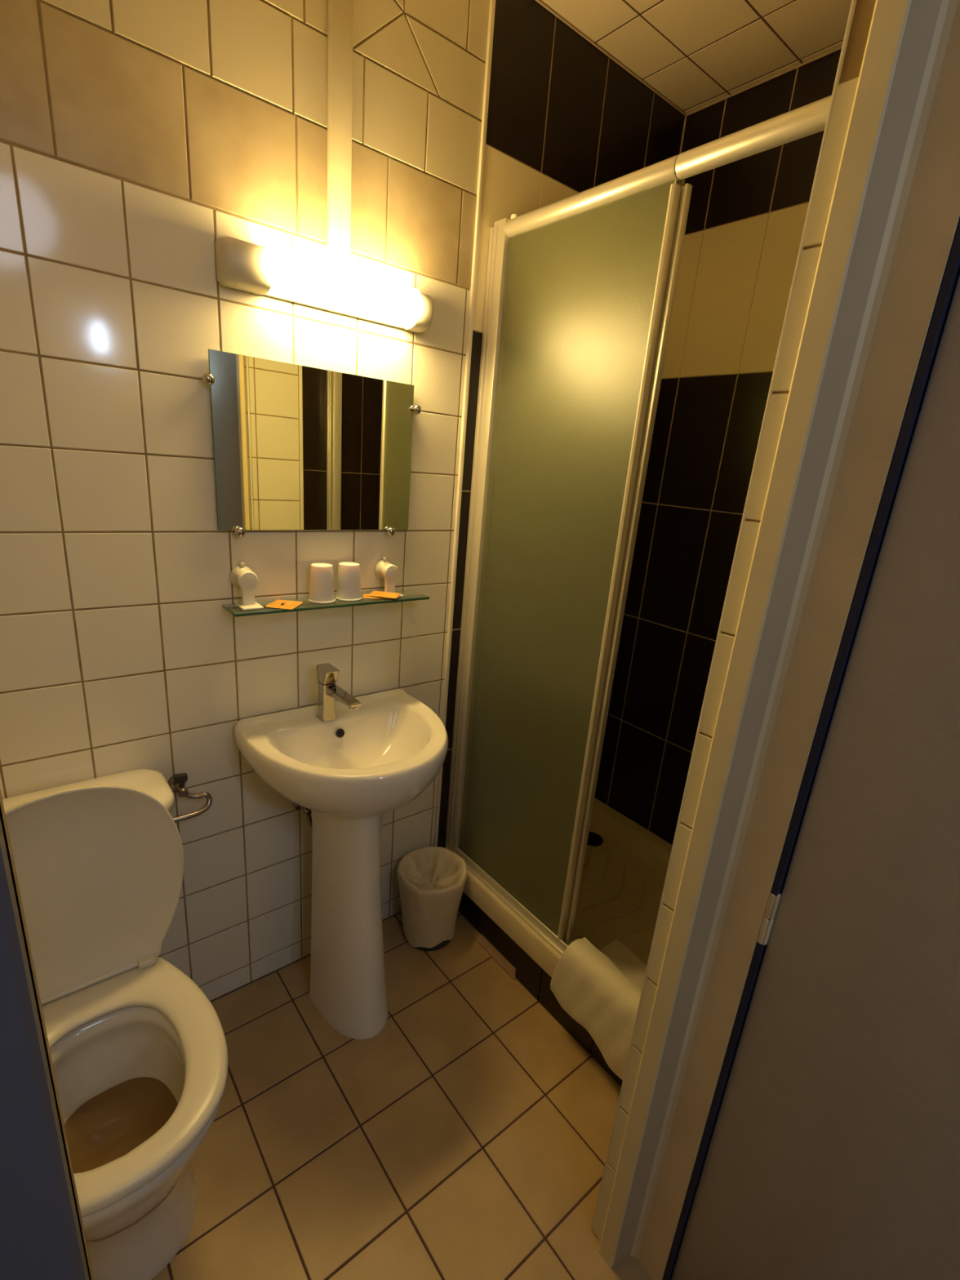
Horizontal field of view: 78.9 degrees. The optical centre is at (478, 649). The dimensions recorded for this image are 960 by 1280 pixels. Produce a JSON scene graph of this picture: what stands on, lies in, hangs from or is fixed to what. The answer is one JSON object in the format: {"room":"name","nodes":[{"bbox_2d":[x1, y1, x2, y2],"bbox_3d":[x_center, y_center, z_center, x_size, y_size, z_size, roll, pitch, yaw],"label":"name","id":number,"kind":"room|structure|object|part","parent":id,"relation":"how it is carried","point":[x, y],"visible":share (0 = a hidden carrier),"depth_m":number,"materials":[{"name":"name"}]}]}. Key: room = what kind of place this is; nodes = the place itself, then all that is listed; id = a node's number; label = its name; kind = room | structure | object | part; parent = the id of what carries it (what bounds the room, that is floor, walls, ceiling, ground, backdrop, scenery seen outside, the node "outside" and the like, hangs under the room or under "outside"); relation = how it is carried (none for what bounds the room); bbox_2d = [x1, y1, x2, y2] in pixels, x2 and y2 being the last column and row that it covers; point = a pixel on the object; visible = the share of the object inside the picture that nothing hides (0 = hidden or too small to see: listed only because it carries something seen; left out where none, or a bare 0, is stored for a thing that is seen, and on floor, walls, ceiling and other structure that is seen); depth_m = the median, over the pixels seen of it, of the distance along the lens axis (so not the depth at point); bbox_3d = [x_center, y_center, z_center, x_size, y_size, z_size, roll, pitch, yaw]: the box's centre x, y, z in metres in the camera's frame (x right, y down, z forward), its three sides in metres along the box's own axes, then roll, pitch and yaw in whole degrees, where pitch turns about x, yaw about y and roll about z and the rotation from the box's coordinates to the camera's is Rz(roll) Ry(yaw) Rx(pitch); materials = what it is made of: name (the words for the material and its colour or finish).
{"room":"bathroom","nodes":[
{"label":"bathroom","id":0,"kind":"room"},
{"bbox_2d":[0,0,684,1001],"bbox_3d":[-0.330,-0.311,1.526,2.330,2.592,0.106,-9,22,-38],"label":"wall","id":1,"kind":"structure","parent":0,"point":[136,136],"depth_m":1.22,"materials":[{"name":"white tile"}]},
{"bbox_2d":[167,773,212,822],"bbox_3d":[-0.676,0.328,1.355,0.095,0.098,0.086,-9,22,-38],"label":"toilet paper holder","id":2,"kind":"object","parent":1,"relation":"attached to","point":[177,782],"visible":0.99,"depth_m":1.34,"materials":[{"name":"silver metal"}]},
{"bbox_3d":[-0.681,0.303,1.337,0.028,0.042,0.014,-9,22,-38],"label":"valve handle","id":3,"kind":"part","parent":2,"relation":"part of","materials":[{"name":"metal"}]},
{"bbox_2d":[293,802,312,826],"bbox_3d":[-0.457,0.416,1.576,0.098,0.132,0.045,17,21,33],"label":"angle valve","id":4,"kind":"object","parent":1,"relation":"attached to","point":[306,811],"visible":0.38,"depth_m":1.57,"materials":[{"name":"silver metal"}]},
{"bbox_2d":[201,349,422,537],"bbox_3d":[-0.359,-0.452,1.359,0.518,0.370,0.026,-9,22,-38],"label":"wall mirror","id":5,"kind":"object","parent":1,"relation":"attached to","point":[295,446],"visible":1,"depth_m":1.33,"materials":[{"name":"silver mirror"}]},
{"bbox_2d":[214,235,433,333],"bbox_3d":[-0.298,-0.774,1.249,0.476,0.080,0.084,-9,22,-38],"label":"wall lamp","id":6,"kind":"object","parent":1,"relation":"attached to","point":[273,272],"visible":1,"depth_m":1.20,"materials":[{"name":"plastic"}]},
{"bbox_2d":[268,245,422,322],"bbox_3d":[-0.279,-0.778,1.253,0.340,0.068,0.068,-9,22,-38],"label":"diffuser","id":7,"kind":"object","parent":6,"relation":"attached to","point":[295,277],"depth_m":1.23,"materials":[{"name":"white plastic"}]},
{"bbox_2d":[222,557,429,617],"bbox_3d":[-0.353,-0.162,1.436,0.507,0.108,0.090,-9,22,-38],"label":"glass shelf","id":8,"kind":"object","parent":1,"relation":"attached to","point":[242,577],"visible":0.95,"depth_m":1.37,"materials":[{"name":"clear glass"}]},
{"bbox_2d":[230,562,253,588],"bbox_3d":[-0.533,-0.167,1.326,0.054,0.061,0.024,-9,22,-38],"label":"shelf bracket","id":9,"kind":"object","parent":8,"relation":"on","point":[234,575],"depth_m":1.32,"materials":[{"name":"plastic"}]},
{"bbox_2d":[264,599,304,609],"bbox_3d":[-0.453,-0.108,1.363,0.066,0.005,0.080,6,18,3],"label":"sachet","id":10,"kind":"object","parent":8,"relation":"on","point":[283,604],"visible":1,"depth_m":1.35,"materials":[{"name":"orange paper"}]},
{"bbox_2d":[307,563,335,604],"bbox_3d":[-0.380,-0.163,1.418,0.065,0.089,0.065,-9,22,-38],"label":"paper cup","id":11,"kind":"object","parent":8,"relation":"on","point":[322,578],"visible":1,"depth_m":1.40,"materials":[{"name":"white paper"}]},
{"bbox_3d":[-0.356,-0.120,1.450,0.507,0.007,0.090,-9,22,-38],"label":"glass pane","id":12,"kind":"part","parent":8,"relation":"part of","materials":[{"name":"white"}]},
{"bbox_2d":[335,561,361,601],"bbox_3d":[-0.324,-0.172,1.462,0.065,0.089,0.065,-9,22,-38],"label":"paper cup","id":13,"kind":"object","parent":8,"relation":"on","point":[348,580],"visible":1,"depth_m":1.44,"materials":[{"name":"white paper"}]},
{"bbox_2d":[362,593,392,599],"bbox_3d":[-0.263,-0.141,1.520,0.075,0.004,0.050,1,18,-12],"label":"sachet","id":14,"kind":"object","parent":8,"relation":"on","point":[364,595],"visible":0.67,"depth_m":1.50,"materials":[{"name":"orange paper"}]},
{"bbox_2d":[368,591,400,598],"bbox_3d":[-0.243,-0.146,1.520,0.075,0.006,0.050,6,18,5],"label":"sachet","id":15,"kind":"object","parent":14,"relation":"on","point":[377,593],"visible":1,"depth_m":1.51,"materials":[{"name":"orange paper"}]},
{"bbox_2d":[374,557,391,579],"bbox_3d":[-0.246,-0.215,1.552,0.054,0.061,0.024,-9,22,-38],"label":"shelf bracket","id":16,"kind":"object","parent":8,"relation":"on","point":[380,566],"depth_m":1.54,"materials":[{"name":"plastic"}]},
{"bbox_2d":[327,0,353,262],"bbox_3d":[-0.276,-1.157,1.165,0.048,0.657,0.019,-9,22,-38],"label":"duct","id":17,"kind":"object","parent":1,"relation":"attached to","point":[340,12],"visible":1,"depth_m":1.18,"materials":[{"name":"plastic"}]},
{"bbox_2d":[433,0,495,846],"bbox_3d":[-0.064,-0.322,1.681,0.011,2.522,0.013,-9,22,-38],"label":"trim","id":18,"kind":"structure","parent":1,"relation":"attached to","point":[492,2],"depth_m":1.54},
{"bbox_2d":[457,891,622,1086],"bbox_3d":[0.174,0.952,1.713,0.060,0.122,0.964,-9,22,-38],"label":"trim","id":19,"kind":"structure","parent":1,"relation":"attached to","point":[504,951],"depth_m":1.73,"materials":[{"name":"black tile"}]},
{"bbox_2d":[444,797,672,977],"bbox_3d":[0.450,0.811,1.893,0.737,0.080,0.962,-9,22,-38],"label":"shower tray","id":20,"kind":"object","parent":19,"relation":"on","point":[625,868],"visible":0.34,"depth_m":1.93,"materials":[{"name":"white ceramic"}]},
{"bbox_2d":[550,937,647,1079],"bbox_3d":[0.395,0.903,1.536,0.271,0.214,0.317,-9,22,-38],"label":"towel","id":21,"kind":"object","parent":20,"relation":"on","point":[601,989],"visible":0.73,"depth_m":1.48,"materials":[{"name":"white fabric"}]},
{"bbox_2d":[444,95,831,955],"bbox_3d":[0.269,-0.065,1.401,0.042,1.850,0.959,-9,22,-38],"label":"screen","id":22,"kind":"object","parent":20,"relation":"on","point":[580,287],"visible":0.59,"depth_m":1.45,"materials":[{"name":"glass"}]},
{"bbox_3d":[-0.010,-0.190,1.732,0.040,1.844,0.058,-9,22,-38],"label":"wall post","id":23,"kind":"part","parent":22,"relation":"part of","materials":[{"name":"metal"}]},
{"bbox_3d":[0.199,0.801,1.673,0.042,0.030,0.900,-9,22,-38],"label":"rail","id":24,"kind":"part","parent":22,"relation":"part of","materials":[{"name":"metal"}]},
{"bbox_3d":[0.152,-0.109,1.540,0.004,1.793,0.480,-9,22,-38],"label":"fixed pane","id":25,"kind":"part","parent":22,"relation":"part of","materials":[{"name":"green glass"}]},
{"bbox_3d":[0.227,-0.971,1.267,0.037,0.039,0.483,-9,22,-38],"label":"header rail","id":26,"kind":"part","parent":22,"relation":"part of","materials":[{"name":"metal"}]},
{"bbox_3d":[0.170,-0.108,1.540,0.004,1.793,0.473,-9,22,-38],"label":"sliding pane","id":27,"kind":"part","parent":22,"relation":"part of","materials":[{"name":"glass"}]},
{"bbox_3d":[0.501,-0.846,0.945,0.038,0.040,0.394,-9,22,-38],"label":"header rail","id":28,"kind":"part","parent":22,"relation":"part of","materials":[{"name":"metal"}]},
{"bbox_2d":[151,911,653,1279],"bbox_3d":[-0.026,1.116,1.440,2.330,0.060,1.420,-9,22,-38],"label":"floor","id":29,"kind":"structure","parent":0,"point":[468,1137],"depth_m":1.33,"materials":[{"name":"tile"}]},
{"bbox_2d":[2,768,227,1279],"bbox_3d":[-0.708,0.690,1.088,0.382,0.854,0.637,-9,22,-38],"label":"toilet","id":30,"kind":"object","parent":29,"relation":"on","point":[139,1051],"visible":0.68,"depth_m":1.11,"materials":[{"name":"ceramic"}]},
{"bbox_3d":[-0.823,0.324,1.157,0.382,0.039,0.186,-9,22,-38],"label":"tank lid","id":31,"kind":"part","parent":30,"relation":"part of","materials":[{"name":"ceramic"}]},
{"bbox_3d":[-0.760,0.458,1.105,0.369,0.430,0.030,-9,22,-38],"label":"lid","id":32,"kind":"part","parent":30,"relation":"part of","materials":[{"name":"plastic"}]},
{"bbox_3d":[-0.648,0.735,1.020,0.366,0.023,0.437,-9,22,-38],"label":"seat","id":33,"kind":"part","parent":30,"relation":"part of","materials":[{"name":"plastic"}]},
{"bbox_2d":[233,662,448,1039],"bbox_3d":[-0.311,0.531,1.519,0.490,0.960,0.413,-9,22,-38],"label":"washbasin","id":34,"kind":"object","parent":29,"relation":"on","point":[348,760],"visible":1,"depth_m":1.47,"materials":[{"name":"ceramic"}]},
{"bbox_2d":[315,662,361,721],"bbox_3d":[-0.348,0.118,1.443,0.058,0.137,0.141,-9,22,-38],"label":"faucet","id":35,"kind":"object","parent":34,"relation":"on","point":[326,674],"depth_m":1.45,"materials":[{"name":"silver metal"}]},
{"bbox_2d":[233,688,448,817],"bbox_3d":[-0.290,0.276,1.438,0.490,0.172,0.413,-9,22,-38],"label":"basin","id":36,"kind":"object","parent":34,"relation":"in","point":[375,758],"depth_m":1.42,"materials":[{"name":"ceramic"}]},
{"bbox_2d":[396,846,467,951],"bbox_3d":[-0.151,0.802,1.871,0.223,0.257,0.223,-9,22,-38],"label":"waste bin","id":37,"kind":"object","parent":29,"relation":"on","point":[432,880],"visible":1,"depth_m":1.82,"materials":[{"name":"white plastic"}]},
{"bbox_2d":[0,0,875,1279],"bbox_3d":[0.341,-0.004,0.737,2.330,2.592,0.133,-9,22,-38],"label":"door frame","id":38,"kind":"structure","parent":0,"point":[830,159],"depth_m":0.73,"materials":[{"name":"white tile"}]},
{"bbox_2d":[0,807,91,1279],"bbox_3d":[-0.273,0.275,0.293,0.100,2.190,0.109,-9,22,-38],"label":"door","id":39,"kind":"structure","parent":38,"relation":"attached to","point":[41,1238],"depth_m":0.32,"materials":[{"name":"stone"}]},
{"bbox_2d":[591,0,857,1231],"bbox_3d":[0.321,0.159,0.868,0.006,2.160,0.005,-9,22,-38],"label":"trim","id":40,"kind":"structure","parent":38,"relation":"attached to","point":[853,2],"depth_m":0.75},
{"bbox_2d":[598,0,959,1279],"bbox_3d":[0.389,0.165,0.816,0.079,2.190,0.107,-9,22,-38],"label":"trim","id":41,"kind":"structure","parent":38,"relation":"attached to","point":[893,220],"depth_m":0.72,"materials":[{"name":"paint"}]},
{"bbox_2d":[662,220,959,1279],"bbox_3d":[0.452,0.192,0.799,0.036,2.160,0.008,-9,22,-38],"label":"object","id":42,"kind":"structure","parent":38,"relation":"attached to","point":[952,273],"depth_m":0.73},
{"bbox_2d":[671,273,959,1279],"bbox_3d":[0.674,0.309,0.536,0.052,2.110,0.744,-9,22,-36],"label":"door","id":43,"kind":"structure","parent":38,"relation":"in","point":[833,1153],"depth_m":0.75,"materials":[{"name":"paint"}]},
{"bbox_2d":[540,0,852,113],"bbox_3d":[0.122,-1.373,0.728,2.330,0.081,1.230,-9,22,-38],"label":"ceiling","id":44,"kind":"structure","parent":0,"point":[696,54],"depth_m":1.45,"materials":[{"name":"tile"}]},
{"bbox_2d":[594,48,841,844],"bbox_3d":[0.867,-0.303,1.820,0.106,2.592,1.170,-9,22,-38],"label":"wall","id":45,"kind":"structure","parent":0,"point":[746,217],"depth_m":1.84,"materials":[{"name":"black tile"}]},
{"bbox_2d":[535,0,842,154],"bbox_3d":[0.539,-0.323,1.530,0.759,2.332,0.965,-9,22,-38],"label":"trim","id":46,"kind":"structure","parent":45,"relation":"attached to","point":[540,2],"depth_m":1.56,"materials":[{"name":"tile"}]}
]}

